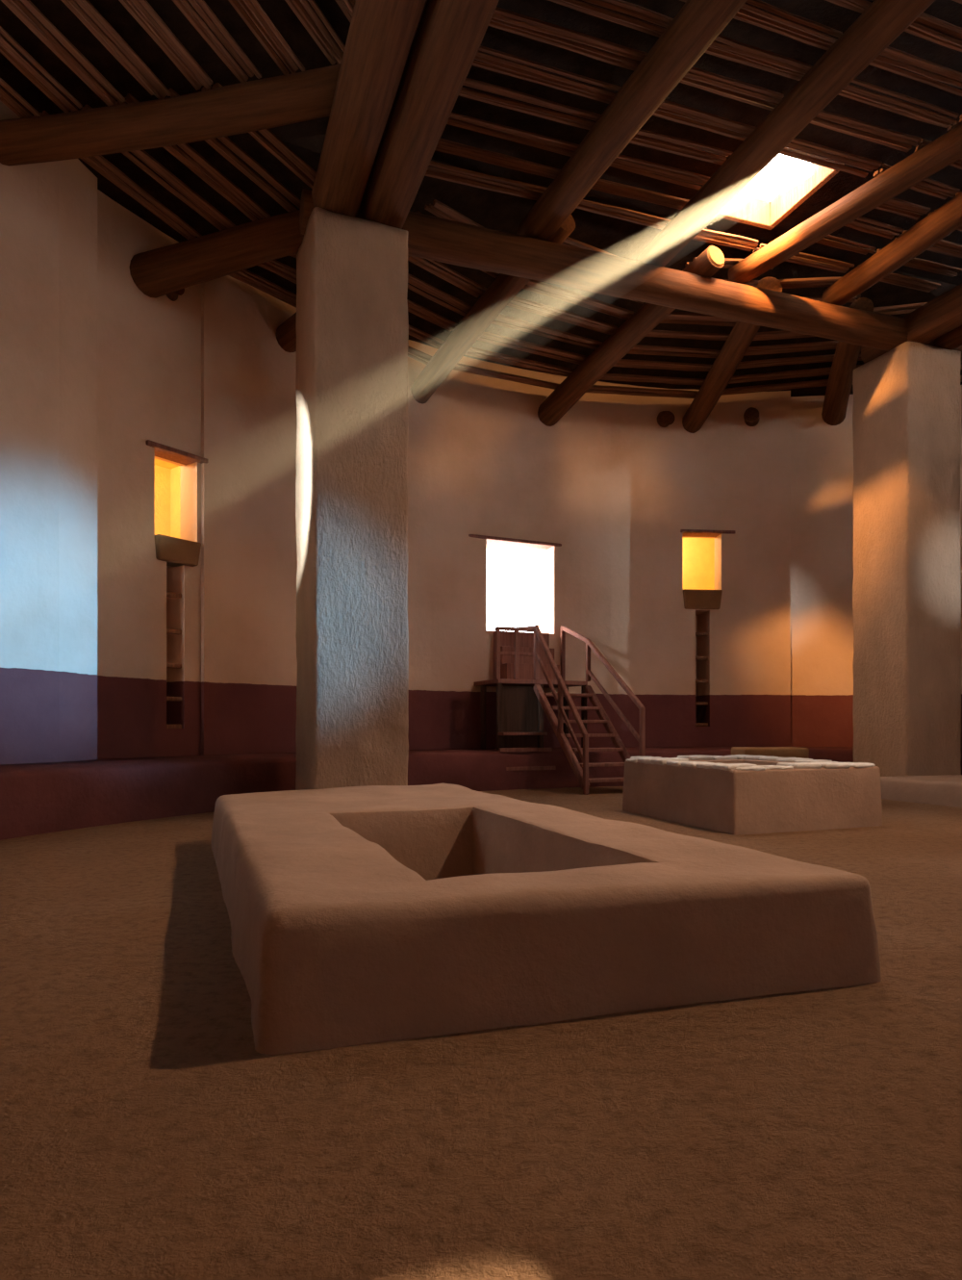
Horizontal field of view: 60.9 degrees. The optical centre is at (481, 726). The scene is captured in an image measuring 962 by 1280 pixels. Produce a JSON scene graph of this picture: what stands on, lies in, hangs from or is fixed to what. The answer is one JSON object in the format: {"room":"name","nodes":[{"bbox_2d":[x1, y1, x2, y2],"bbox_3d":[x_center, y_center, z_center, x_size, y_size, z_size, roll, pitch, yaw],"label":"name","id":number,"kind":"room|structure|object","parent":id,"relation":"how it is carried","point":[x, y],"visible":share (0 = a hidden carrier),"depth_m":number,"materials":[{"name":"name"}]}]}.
{"room":"kiva interior","nodes":[
{"label":"kiva interior","id":0,"kind":"room"},
{"bbox_2d":[0,101,410,765],"bbox_3d":[-2.542,-1.980,3.221,3.425,5.400,12.876,0,0,0],"label":"wall","id":1,"kind":"structure","parent":0,"point":[94,368],"depth_m":7.16,"materials":[{"name":"paint"}]},
{"bbox_2d":[154,458,179,537],"bbox_3d":[-3.422,-2.190,8.055,0.933,1.232,1.461,0,0,35],"label":"window","id":2,"kind":"structure","parent":1,"relation":"attached to","point":[166,474],"depth_m":8.85,"materials":[{"name":"paint"}]},
{"bbox_2d":[166,591,181,728],"bbox_3d":[-2.926,-0.621,7.706,0.072,1.284,0.238,0,0,35],"label":"ladder","id":3,"kind":"object","parent":1,"relation":"attached to","point":[168,594],"visible":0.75,"depth_m":7.70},
{"bbox_2d":[146,439,207,465],"bbox_3d":[-2.914,-2.563,7.697,0.245,0.043,0.647,0,0,35],"label":"wooden lintel","id":4,"kind":"object","parent":1,"relation":"attached to","point":[164,451],"visible":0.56,"depth_m":7.67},
{"bbox_2d":[154,534,201,566],"bbox_3d":[-2.906,-1.641,7.692,0.265,0.225,0.459,0,0,35],"label":"window sill","id":5,"kind":"structure","parent":1,"relation":"attached to","point":[170,550],"depth_m":7.61,"materials":[{"name":"brown paint"}]},
{"bbox_2d":[129,209,304,298],"bbox_3d":[-2.011,-4.214,7.202,2.365,0.676,0.363,0,0,11],"label":"log","id":6,"kind":"object","parent":1,"relation":"attached to","point":[157,272],"visible":0.62,"depth_m":7.14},
{"bbox_2d":[33,110,201,239],"bbox_3d":[-2.891,-4.404,6.630,0.174,0.178,1.513,0,0,28],"label":"bundle","id":7,"kind":"object","parent":6,"relation":"on","point":[99,164],"visible":0.66,"depth_m":6.73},
{"bbox_2d":[80,104,235,230],"bbox_3d":[-2.574,-4.452,6.597,0.171,0.171,1.434,0,0,30],"label":"bundle","id":8,"kind":"object","parent":6,"relation":"on","point":[195,198],"visible":0.65,"depth_m":6.74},
{"bbox_2d":[114,93,270,221],"bbox_3d":[-2.256,-4.508,6.570,0.179,0.166,1.426,0,0,31],"label":"bundle","id":9,"kind":"object","parent":6,"relation":"on","point":[195,163],"visible":0.62,"depth_m":6.69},
{"bbox_2d":[160,88,300,211],"bbox_3d":[-1.943,-4.548,6.538,0.167,0.175,1.358,0,0,32],"label":"bundle","id":10,"kind":"object","parent":6,"relation":"on","point":[215,143],"visible":0.61,"depth_m":6.66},
{"bbox_2d":[202,82,316,189],"bbox_3d":[-1.615,-4.605,6.509,0.174,0.176,1.337,0,0,34],"label":"bundle","id":11,"kind":"object","parent":6,"relation":"on","point":[300,166],"visible":0.49,"depth_m":6.55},
{"bbox_2d":[229,269,296,307],"bbox_3d":[-2.262,-4.335,7.874,0.182,0.046,1.366,0,1,39],"label":"bundle","id":12,"kind":"object","parent":6,"relation":"on","point":[246,276],"visible":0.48,"depth_m":8.04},
{"bbox_2d":[257,259,296,283],"bbox_3d":[-2.004,-4.389,7.766,0.166,0.094,1.245,0,0,40],"label":"bundle","id":13,"kind":"object","parent":6,"relation":"on","point":[280,268],"visible":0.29,"depth_m":7.84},
{"bbox_2d":[276,210,421,352],"bbox_3d":[-1.347,-4.277,8.051,2.203,0.720,0.295,0,0,39],"label":"log","id":14,"kind":"object","parent":1,"relation":"attached to","point":[286,332],"visible":0.15,"depth_m":8.46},
{"bbox_2d":[408,346,433,364],"bbox_3d":[-1.193,-4.299,8.963,1.650,0.155,0.169,0,0,-40],"label":"bundle","id":15,"kind":"object","parent":14,"relation":"on","point":[418,353],"visible":0.16,"depth_m":9.37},
{"bbox_2d":[408,256,486,297],"bbox_3d":[-0.442,-4.544,8.117,1.239,0.140,0.161,0,0,-41],"label":"bundle","id":16,"kind":"object","parent":14,"relation":"on","point":[438,271],"visible":0.6,"depth_m":8.21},
{"bbox_2d":[0,786,961,1279],"bbox_3d":[3.816,0.720,3.024,18.144,0.001,18.144,0,0,0],"label":"floor","id":17,"kind":"structure","parent":0,"point":[145,1134],"depth_m":1.52,"materials":[{"name":"soil"}]},
{"bbox_2d":[295,206,409,790],"bbox_3d":[-1.118,-1.708,7.011,0.810,4.864,0.787,0,0,-24],"label":"square pillar","id":18,"kind":"structure","parent":17,"relation":"on","point":[352,634],"depth_m":6.67,"materials":[{"name":"paint"}]},
{"bbox_2d":[311,0,426,217],"bbox_3d":[0.540,-4.325,1.757,0.423,0.395,11.880,0,0,-19],"label":"roof beam","id":19,"kind":"structure","parent":18,"relation":"on","point":[381,33],"depth_m":5.43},
{"bbox_2d":[0,63,340,166],"bbox_3d":[-2.327,-4.426,5.954,2.750,0.687,0.312,0,0,1],"label":"log","id":20,"kind":"object","parent":19,"relation":"on","point":[256,105],"visible":0.95,"depth_m":5.85,"materials":[{"name":"wood"}]},
{"bbox_2d":[0,77,41,117],"bbox_3d":[-3.484,-4.406,5.092,0.166,0.041,1.765,0,0,16],"label":"bundle","id":21,"kind":"object","parent":20,"relation":"on","point":[6,98],"visible":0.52,"depth_m":5.76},
{"bbox_2d":[0,25,82,112],"bbox_3d":[-3.188,-4.465,5.072,0.157,0.053,1.776,0,0,16],"label":"bundle","id":22,"kind":"object","parent":20,"relation":"on","point":[7,49],"visible":0.95,"depth_m":5.58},
{"bbox_2d":[0,0,125,105],"bbox_3d":[-2.893,-4.518,5.070,0.160,0.055,1.805,0,0,17],"label":"bundle","id":23,"kind":"object","parent":20,"relation":"on","point":[54,39],"visible":0.96,"depth_m":5.45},
{"bbox_2d":[61,0,170,99],"bbox_3d":[-2.588,-4.573,5.073,0.178,0.054,1.817,0,0,18],"label":"bundle","id":24,"kind":"object","parent":20,"relation":"on","point":[90,17],"visible":0.99,"depth_m":5.49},
{"bbox_2d":[118,0,212,90],"bbox_3d":[-2.277,-4.638,5.056,0.165,0.055,1.851,0,0,18],"label":"bundle","id":25,"kind":"object","parent":20,"relation":"on","point":[140,11],"visible":0.99,"depth_m":5.53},
{"bbox_2d":[172,0,261,82],"bbox_3d":[-1.973,-4.690,5.048,0.178,0.056,1.868,0,0,19],"label":"bundle","id":26,"kind":"object","parent":20,"relation":"on","point":[184,6],"visible":0.98,"depth_m":5.56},
{"bbox_2d":[228,0,305,75],"bbox_3d":[-1.668,-4.748,5.036,0.180,0.045,1.905,0,0,20],"label":"bundle","id":27,"kind":"object","parent":20,"relation":"on","point":[255,12],"visible":0.94,"depth_m":5.60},
{"bbox_2d":[285,0,345,64],"bbox_3d":[-1.349,-4.811,5.034,0.176,0.046,1.933,0,0,21],"label":"bundle","id":28,"kind":"object","parent":20,"relation":"on","point":[302,9],"visible":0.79,"depth_m":5.62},
{"bbox_2d":[335,0,356,22],"bbox_3d":[-1.045,-4.811,5.019,0.172,0.060,1.936,0,0,22],"label":"bundle","id":29,"kind":"object","parent":20,"relation":"on","point":[347,7],"visible":0.03,"depth_m":5.46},
{"bbox_2d":[360,0,499,229],"bbox_3d":[0.979,-4.325,1.779,0.428,0.402,12.060,0,0,-20],"label":"roof beam","id":30,"kind":"structure","parent":18,"relation":"on","point":[449,35],"depth_m":5.47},
{"bbox_2d":[299,188,961,364],"bbox_3d":[1.996,-4.294,8.059,7.416,0.349,0.373,0,0,-19],"label":"roof beam","id":31,"kind":"structure","parent":18,"relation":"on","point":[429,237],"depth_m":7.76,"materials":[{"name":"wood"}]},
{"bbox_2d":[410,214,575,404],"bbox_3d":[-0.038,-4.262,8.643,0.280,0.904,2.986,0,0,-32],"label":"log","id":32,"kind":"object","parent":31,"relation":"on","point":[504,288],"visible":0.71,"depth_m":8.61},
{"bbox_2d":[409,324,444,348],"bbox_3d":[-1.005,-4.355,8.748,1.532,0.159,0.175,0,0,-40],"label":"bundle","id":33,"kind":"object","parent":32,"relation":"on","point":[413,331],"visible":0.23,"depth_m":9.06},
{"bbox_2d":[407,299,458,331],"bbox_3d":[-0.821,-4.421,8.534,1.439,0.163,0.177,0,0,-40],"label":"bundle","id":34,"kind":"object","parent":32,"relation":"on","point":[414,308],"visible":0.39,"depth_m":8.75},
{"bbox_2d":[408,273,472,316],"bbox_3d":[-0.622,-4.479,8.323,1.347,0.130,0.177,0,0,-40],"label":"bundle","id":35,"kind":"object","parent":32,"relation":"on","point":[413,280],"visible":0.54,"depth_m":8.46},
{"bbox_2d":[424,199,484,227],"bbox_3d":[-0.059,-4.664,7.685,1.040,0.120,0.173,0,0,-39],"label":"bundle","id":36,"kind":"object","parent":32,"relation":"on","point":[439,209],"visible":0.34,"depth_m":7.45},
{"bbox_2d":[537,245,724,426],"bbox_3d":[1.515,-4.256,9.306,0.313,0.806,3.243,0,0,-27],"label":"log","id":37,"kind":"object","parent":31,"relation":"on","point":[711,260],"visible":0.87,"depth_m":9.20,"materials":[{"name":"brown wood"}]},
{"bbox_2d":[453,362,560,389],"bbox_3d":[0.221,-4.256,9.900,1.750,0.068,0.162,-2,1,-28],"label":"bundle","id":38,"kind":"object","parent":37,"relation":"on","point":[459,367],"visible":0.73,"depth_m":9.90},
{"bbox_2d":[464,347,573,377],"bbox_3d":[0.375,-4.317,9.664,1.706,0.068,0.173,-1,1,-27],"label":"bundle","id":39,"kind":"object","parent":37,"relation":"on","point":[473,351],"visible":0.76,"depth_m":9.66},
{"bbox_2d":[477,332,588,364],"bbox_3d":[0.504,-4.366,9.403,1.689,0.070,0.177,-1,0,-27],"label":"bundle","id":40,"kind":"object","parent":37,"relation":"on","point":[491,338],"visible":0.73,"depth_m":9.43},
{"bbox_2d":[491,313,602,349],"bbox_3d":[0.658,-4.433,9.153,1.668,0.065,0.171,0,0,-27],"label":"bundle","id":41,"kind":"object","parent":37,"relation":"on","point":[501,320],"visible":0.77,"depth_m":9.17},
{"bbox_2d":[507,296,617,334],"bbox_3d":[0.796,-4.491,8.896,1.642,0.062,0.170,1,0,-27],"label":"bundle","id":42,"kind":"object","parent":37,"relation":"on","point":[517,302],"visible":0.78,"depth_m":8.92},
{"bbox_2d":[522,279,634,319],"bbox_3d":[0.932,-4.540,8.645,1.625,0.056,0.181,1,-1,-27],"label":"bundle","id":43,"kind":"object","parent":37,"relation":"on","point":[535,286],"visible":0.74,"depth_m":8.66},
{"bbox_2d":[562,236,618,256],"bbox_3d":[1.221,-4.665,8.142,1.584,0.122,0.166,0,0,-27],"label":"bundle","id":44,"kind":"object","parent":37,"relation":"on","point":[570,242],"visible":0.09,"depth_m":7.94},
{"bbox_2d":[587,384,698,398],"bbox_3d":[1.931,-4.324,10.546,1.892,0.149,0.165,0,0,-14],"label":"bundle","id":45,"kind":"object","parent":37,"relation":"on","point":[595,389],"visible":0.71,"depth_m":10.56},
{"bbox_2d":[600,373,704,384],"bbox_3d":[2.005,-4.376,10.276,1.773,0.150,0.160,0,0,-14],"label":"bundle","id":46,"kind":"object","parent":37,"relation":"on","point":[607,376],"visible":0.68,"depth_m":10.29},
{"bbox_2d":[614,358,712,371],"bbox_3d":[2.093,-4.426,10.008,1.667,0.140,0.170,0,0,-14],"label":"bundle","id":47,"kind":"object","parent":37,"relation":"on","point":[624,363],"visible":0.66,"depth_m":10.01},
{"bbox_2d":[627,344,720,358],"bbox_3d":[2.171,-4.470,9.725,1.558,0.151,0.184,0,0,-14],"label":"bundle","id":48,"kind":"object","parent":37,"relation":"on","point":[637,349],"visible":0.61,"depth_m":9.75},
{"bbox_2d":[645,329,729,340],"bbox_3d":[2.252,-4.532,9.451,1.412,0.152,0.154,0,0,-14],"label":"bundle","id":49,"kind":"object","parent":37,"relation":"on","point":[653,333],"visible":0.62,"depth_m":9.46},
{"bbox_2d":[660,311,737,326],"bbox_3d":[2.336,-4.577,9.184,1.319,0.175,0.173,0,0,-13],"label":"bundle","id":50,"kind":"object","parent":37,"relation":"on","point":[683,318],"visible":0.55,"depth_m":9.19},
{"bbox_2d":[516,0,747,240],"bbox_3d":[2.047,-4.585,3.851,0.324,0.303,8.244,0,0,-23],"label":"log","id":51,"kind":"object","parent":31,"relation":"on","point":[699,23],"visible":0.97,"depth_m":5.92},
{"bbox_2d":[425,160,547,201],"bbox_3d":[-0.108,-4.762,7.101,1.475,0.049,0.166,0,0,-19],"label":"bundle","id":52,"kind":"object","parent":51,"relation":"on","point":[435,169],"visible":0.66,"depth_m":7.13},
{"bbox_2d":[435,138,561,179],"bbox_3d":[0.009,-4.761,6.814,1.495,0.058,0.162,0,0,-20],"label":"bundle","id":53,"kind":"object","parent":51,"relation":"on","point":[444,145],"visible":0.62,"depth_m":6.84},
{"bbox_2d":[446,112,579,156],"bbox_3d":[0.116,-4.757,6.518,1.507,0.048,0.145,0,0,-20],"label":"bundle","id":54,"kind":"object","parent":51,"relation":"on","point":[567,148],"visible":0.66,"depth_m":6.56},
{"bbox_2d":[459,77,601,129],"bbox_3d":[0.239,-4.763,6.210,1.515,0.053,0.169,-1,0,-19],"label":"bundle","id":55,"kind":"object","parent":51,"relation":"on","point":[547,114],"visible":0.64,"depth_m":6.25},
{"bbox_2d":[472,45,621,103],"bbox_3d":[0.347,-4.758,5.929,1.532,0.051,0.139,0,0,-20],"label":"bundle","id":56,"kind":"object","parent":51,"relation":"on","point":[505,66],"visible":0.63,"depth_m":5.96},
{"bbox_2d":[488,6,647,70],"bbox_3d":[0.469,-4.751,5.606,1.556,0.037,0.154,0,0,-20],"label":"bundle","id":57,"kind":"object","parent":51,"relation":"on","point":[503,19],"visible":0.6,"depth_m":5.64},
{"bbox_2d":[548,0,673,37],"bbox_3d":[0.579,-4.762,5.323,1.570,0.060,0.146,0,0,-19],"label":"bundle","id":58,"kind":"object","parent":51,"relation":"on","point":[630,9],"visible":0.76,"depth_m":5.46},
{"bbox_2d":[576,199,670,230],"bbox_3d":[1.196,-4.770,7.564,1.235,0.051,0.161,0,0,-19],"label":"bundle","id":59,"kind":"object","parent":51,"relation":"on","point":[624,214],"visible":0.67,"depth_m":7.60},
{"bbox_2d":[591,179,689,209],"bbox_3d":[1.305,-4.765,7.276,1.229,0.056,0.158,0,0,-19],"label":"bundle","id":60,"kind":"object","parent":51,"relation":"on","point":[604,186],"visible":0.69,"depth_m":7.30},
{"bbox_2d":[610,154,710,189],"bbox_3d":[1.418,-4.763,6.977,1.211,0.046,0.168,0,0,-19],"label":"bundle","id":61,"kind":"object","parent":51,"relation":"on","point":[625,163],"visible":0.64,"depth_m":7.01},
{"bbox_2d":[629,128,733,164],"bbox_3d":[1.528,-4.761,6.671,1.182,0.053,0.162,-1,0,-20],"label":"bundle","id":62,"kind":"object","parent":51,"relation":"on","point":[678,146],"visible":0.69,"depth_m":6.70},
{"bbox_2d":[652,100,755,140],"bbox_3d":[1.643,-4.766,6.387,1.152,0.044,0.145,0,0,-19],"label":"bundle","id":63,"kind":"object","parent":51,"relation":"on","point":[668,110],"visible":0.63,"depth_m":6.42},
{"bbox_2d":[679,66,784,110],"bbox_3d":[1.754,-4.760,6.064,1.137,0.050,0.151,0,0,-19],"label":"bundle","id":64,"kind":"object","parent":51,"relation":"on","point":[717,84],"visible":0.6,"depth_m":6.09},
{"bbox_2d":[704,34,812,80],"bbox_3d":[1.869,-4.755,5.781,1.126,0.048,0.151,0,0,-19],"label":"bundle","id":65,"kind":"object","parent":51,"relation":"on","point":[732,50],"visible":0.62,"depth_m":5.81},
{"bbox_2d":[682,277,782,433],"bbox_3d":[2.940,-4.329,9.897,0.294,0.770,2.747,0,0,-4],"label":"log","id":66,"kind":"object","parent":31,"relation":"on","point":[742,335],"visible":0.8,"depth_m":9.78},
{"bbox_2d":[752,330,816,340],"bbox_3d":[3.662,-4.630,9.650,1.377,0.159,0.175,0,0,-1],"label":"bundle","id":67,"kind":"object","parent":66,"relation":"on","point":[771,335],"visible":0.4,"depth_m":9.65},
{"bbox_2d":[777,276,843,288],"bbox_3d":[3.572,-4.769,8.790,1.082,0.107,0.163,0,0,-2],"label":"bundle","id":68,"kind":"object","parent":66,"relation":"on","point":[817,282],"visible":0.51,"depth_m":8.74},
{"bbox_2d":[637,0,935,266],"bbox_3d":[2.874,-4.589,4.597,0.294,0.292,7.441,0,0,-19],"label":"log","id":69,"kind":"object","parent":31,"relation":"on","point":[883,21],"visible":0.96,"depth_m":6.03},
{"bbox_2d":[692,228,758,251],"bbox_3d":[2.260,-4.754,7.950,0.985,0.057,0.156,0,0,-19],"label":"bundle","id":70,"kind":"object","parent":69,"relation":"on","point":[705,235],"visible":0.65,"depth_m":7.98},
{"bbox_2d":[733,0,843,50],"bbox_3d":[1.978,-4.758,5.512,1.093,0.054,0.156,1,0,-19],"label":"bundle","id":71,"kind":"object","parent":69,"relation":"on","point":[785,25],"visible":0.79,"depth_m":5.53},
{"bbox_2d":[779,137,882,178],"bbox_3d":[2.789,-4.763,6.800,1.256,0.056,0.162,-1,0,-19],"label":"bundle","id":72,"kind":"object","parent":69,"relation":"on","point":[866,164],"visible":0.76,"depth_m":6.84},
{"bbox_2d":[825,0,871,13],"bbox_3d":[2.064,-4.768,5.227,1.068,0.047,0.157,1,0,-19],"label":"bundle","id":73,"kind":"object","parent":69,"relation":"on","point":[860,6],"visible":0.83,"depth_m":5.38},
{"bbox_2d":[810,110,921,153],"bbox_3d":[2.938,-4.759,6.496,1.333,0.053,0.166,-1,0,-19],"label":"bundle","id":74,"kind":"object","parent":69,"relation":"on","point":[899,140],"visible":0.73,"depth_m":6.53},
{"bbox_2d":[839,78,958,127],"bbox_3d":[3.066,-4.752,6.204,1.369,0.050,0.148,0,0,-20],"label":"bundle","id":75,"kind":"object","parent":69,"relation":"on","point":[851,91],"visible":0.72,"depth_m":6.23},
{"bbox_2d":[870,46,961,96],"bbox_3d":[3.202,-4.763,5.931,1.466,0.049,0.148,0,0,-20],"label":"bundle","id":76,"kind":"object","parent":69,"relation":"on","point":[891,56],"visible":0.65,"depth_m":5.92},
{"bbox_2d":[904,12,961,51],"bbox_3d":[3.327,-4.760,5.670,1.516,0.058,0.163,0,0,-20],"label":"bundle","id":77,"kind":"object","parent":69,"relation":"on","point":[922,26],"visible":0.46,"depth_m":5.59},
{"bbox_2d":[727,123,961,283],"bbox_3d":[4.307,-4.581,5.489,0.268,0.247,6.692,0,0,-31],"label":"log","id":78,"kind":"object","parent":31,"relation":"on","point":[945,150],"visible":0.98,"depth_m":7.11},
{"bbox_2d":[685,256,773,269],"bbox_3d":[2.567,-4.729,8.371,0.966,0.165,0.158,0,0,-14],"label":"bundle","id":79,"kind":"object","parent":78,"relation":"on","point":[729,263],"visible":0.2,"depth_m":8.31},
{"bbox_2d":[752,243,854,273],"bbox_3d":[3.282,-4.754,8.305,1.158,0.056,0.165,0,0,-19],"label":"bundle","id":80,"kind":"object","parent":78,"relation":"on","point":[828,264],"visible":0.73,"depth_m":8.36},
{"bbox_2d":[821,297,873,425],"bbox_3d":[4.518,-4.411,10.189,0.322,0.589,2.593,0,0,18],"label":"log","id":81,"kind":"object","parent":31,"relation":"on","point":[846,356],"visible":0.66,"depth_m":10.17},
{"bbox_2d":[721,379,828,395],"bbox_3d":[3.788,-4.466,10.772,1.814,0.227,0.192,0,0,-1],"label":"bundle","id":82,"kind":"object","parent":81,"relation":"on","point":[823,382],"visible":0.71,"depth_m":10.72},
{"bbox_2d":[728,367,831,383],"bbox_3d":[3.752,-4.498,10.499,1.709,0.214,0.158,0,0,0],"label":"bundle","id":83,"kind":"object","parent":81,"relation":"on","point":[824,371],"visible":0.71,"depth_m":10.48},
{"bbox_2d":[736,354,834,369],"bbox_3d":[3.732,-4.546,10.214,1.602,0.190,0.160,0,0,-1],"label":"bundle","id":84,"kind":"object","parent":81,"relation":"on","point":[819,358],"visible":0.7,"depth_m":10.18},
{"bbox_2d":[743,340,838,356],"bbox_3d":[3.696,-4.588,9.926,1.506,0.177,0.173,0,0,-1],"label":"bundle","id":85,"kind":"object","parent":81,"relation":"on","point":[830,345],"visible":0.69,"depth_m":9.90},
{"bbox_2d":[873,302,927,315],"bbox_3d":[4.965,-4.733,9.255,1.365,0.069,0.186,-1,0,10],"label":"bundle","id":86,"kind":"object","parent":81,"relation":"on","point":[905,308],"visible":0.34,"depth_m":9.25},
{"bbox_2d":[821,191,961,306],"bbox_3d":[4.877,-4.590,5.397,0.299,0.277,7.093,0,0,-18],"label":"log","id":87,"kind":"object","parent":31,"relation":"on","point":[947,218],"visible":0.95,"depth_m":7.80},
{"bbox_2d":[817,234,876,255],"bbox_3d":[3.486,-4.767,8.049,0.978,0.060,0.150,0,0,-20],"label":"bundle","id":88,"kind":"object","parent":87,"relation":"on","point":[827,242],"visible":0.58,"depth_m":8.09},
{"bbox_2d":[844,216,904,239],"bbox_3d":[3.611,-4.756,7.744,0.894,0.059,0.160,0,0,-20],"label":"bundle","id":89,"kind":"object","parent":87,"relation":"on","point":[861,226],"visible":0.66,"depth_m":7.79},
{"bbox_2d":[858,264,941,292],"bbox_3d":[4.415,-4.762,8.706,1.110,0.043,0.148,0,0,-19],"label":"bundle","id":90,"kind":"object","parent":87,"relation":"on","point":[901,280],"visible":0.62,"depth_m":8.76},
{"bbox_2d":[874,198,930,219],"bbox_3d":[3.747,-4.760,7.456,0.799,0.042,0.163,-1,0,-19],"label":"bundle","id":91,"kind":"object","parent":87,"relation":"on","point":[901,207],"visible":0.59,"depth_m":7.50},
{"bbox_2d":[873,163,960,199],"bbox_3d":[3.818,-4.767,7.164,0.892,0.051,0.157,1,0,-19],"label":"bundle","id":92,"kind":"object","parent":87,"relation":"on","point":[945,191],"visible":0.59,"depth_m":7.22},
{"bbox_2d":[876,248,961,277],"bbox_3d":[4.503,-4.768,8.417,1.125,0.054,0.145,0,0,-20],"label":"bundle","id":93,"kind":"object","parent":87,"relation":"on","point":[933,267],"visible":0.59,"depth_m":8.47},
{"bbox_2d":[895,230,961,257],"bbox_3d":[4.606,-4.755,8.107,1.152,0.055,0.143,0,0,-18],"label":"bundle","id":94,"kind":"object","parent":87,"relation":"on","point":[946,244],"visible":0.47,"depth_m":8.12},
{"bbox_2d":[915,138,961,169],"bbox_3d":[3.954,-4.774,6.854,0.802,0.045,0.156,0,0,-20],"label":"bundle","id":95,"kind":"object","parent":87,"relation":"on","point":[959,164],"visible":0.26,"depth_m":6.76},
{"bbox_2d":[0,746,961,840],"bbox_3d":[3.816,0.497,3.024,16.128,0.446,16.128,0,0,0],"label":"bench","id":96,"kind":"object","parent":17,"relation":"on","point":[47,797],"visible":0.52,"depth_m":6.80,"materials":[{"name":"red paint"}]},
{"bbox_2d":[211,783,881,1054],"bbox_3d":[-0.350,0.748,3.949,1.744,0.683,4.095,0,0,-20],"label":"vault","id":97,"kind":"object","parent":17,"relation":"on","point":[358,915],"visible":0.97,"depth_m":2.16,"materials":[{"name":"paint"}]},
{"bbox_2d":[473,624,645,794],"bbox_3d":[0.821,-0.291,9.538,1.328,2.022,1.861,0,0,-24],"label":"staircase","id":98,"kind":"structure","parent":17,"relation":"on","point":[524,664],"depth_m":9.60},
{"bbox_2d":[622,754,882,835],"bbox_3d":[2.069,0.492,6.487,1.351,0.486,1.834,0,0,-16],"label":"hearth","id":99,"kind":"object","parent":17,"relation":"on","point":[737,794],"visible":0.98,"depth_m":5.77,"materials":[{"name":"paint"}]},
{"bbox_2d":[731,746,809,758],"bbox_3d":[2.844,0.465,8.064,0.657,0.521,0.369,0,0,-6],"label":"block","id":100,"kind":"object","parent":17,"relation":"on","point":[780,752],"visible":0.31,"depth_m":7.90,"materials":[{"name":"brown paint"}]},
{"bbox_2d":[852,341,961,776],"bbox_3d":[4.809,-1.706,9.265,0.799,4.863,0.800,0,0,-19],"label":"square pillar","id":101,"kind":"structure","parent":17,"relation":"on","point":[907,594],"depth_m":8.95,"materials":[{"name":"paint"}]},
{"bbox_2d":[861,283,961,363],"bbox_3d":[6.378,-4.325,4.283,0.410,0.388,11.016,0,0,-19],"label":"roof beam","id":102,"kind":"structure","parent":101,"relation":"on","point":[942,315],"depth_m":8.57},
{"bbox_2d":[934,325,961,350],"bbox_3d":[6.742,-4.317,4.412,0.405,0.383,11.016,0,0,-20],"label":"roof beam","id":103,"kind":"structure","parent":101,"relation":"on","point":[952,340],"depth_m":8.84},
{"bbox_2d":[880,774,961,807],"bbox_3d":[5.404,0.619,6.612,1.686,0.234,4.256,0,0,-19],"label":"vault","id":104,"kind":"object","parent":17,"relation":"on","point":[947,789],"visible":0.88,"depth_m":7.75,"materials":[{"name":"paint"}]},
{"bbox_2d":[0,0,961,396],"bbox_3d":[3.821,-4.795,3.029,17.674,0.490,17.695,0,0,0],"label":"ceiling","id":105,"kind":"structure","parent":0,"point":[489,209],"depth_m":6.87,"materials":[{"name":"wood"}]},
{"bbox_2d":[716,147,844,230],"bbox_3d":[2.592,-5.011,7.456,0.907,0.245,0.965,0,0,-19],"label":"frame","id":106,"kind":"object","parent":105,"relation":"attached to","point":[745,209],"visible":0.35,"depth_m":7.82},
{"bbox_2d":[410,340,961,749],"bbox_3d":[3.826,-1.980,10.627,9.313,5.400,1.936,0,0,0],"label":"wall","id":107,"kind":"structure","parent":0,"point":[607,483],"depth_m":10.95,"materials":[{"name":"paint"}]},
{"bbox_2d":[468,534,562,549],"bbox_3d":[0.401,-2.358,10.472,1.585,0.043,0.245,0,0,-25],"label":"wooden lintel","id":108,"kind":"object","parent":107,"relation":"attached to","point":[494,540],"visible":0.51,"depth_m":10.43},
{"bbox_2d":[657,410,674,427],"bbox_3d":[2.467,-4.121,10.958,0.224,0.203,0.126,0,0,-10],"label":"log","id":109,"kind":"object","parent":107,"relation":"attached to","point":[665,419],"visible":1,"depth_m":10.90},
{"bbox_2d":[682,537,715,589],"bbox_3d":[2.922,-2.272,11.789,1.556,1.201,0.933,0,0,-6],"label":"window","id":110,"kind":"structure","parent":107,"relation":"attached to","point":[698,553],"depth_m":12.30,"materials":[{"name":"paint"}]},
{"bbox_2d":[695,632,708,726],"bbox_3d":[2.995,-0.645,11.191,0.245,1.282,0.072,0,0,-6],"label":"ladder","id":111,"kind":"object","parent":107,"relation":"attached to","point":[697,633],"visible":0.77,"depth_m":11.16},
{"bbox_2d":[683,588,722,609],"bbox_3d":[2.987,-1.721,11.165,0.542,0.261,0.265,0,0,-6],"label":"window sill","id":112,"kind":"structure","parent":107,"relation":"attached to","point":[694,599],"depth_m":11.04,"materials":[{"name":"brown paint"}]},
{"bbox_2d":[680,529,736,537],"bbox_3d":[3.064,-2.642,11.183,0.766,0.043,0.245,0,0,-5],"label":"wooden lintel","id":113,"kind":"object","parent":107,"relation":"attached to","point":[685,532],"visible":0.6,"depth_m":11.09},
{"bbox_2d":[743,407,760,426],"bbox_3d":[3.664,-4.188,11.070,0.240,0.218,0.126,0,0,-1],"label":"log","id":114,"kind":"object","parent":107,"relation":"attached to","point":[752,418],"visible":1,"depth_m":11.01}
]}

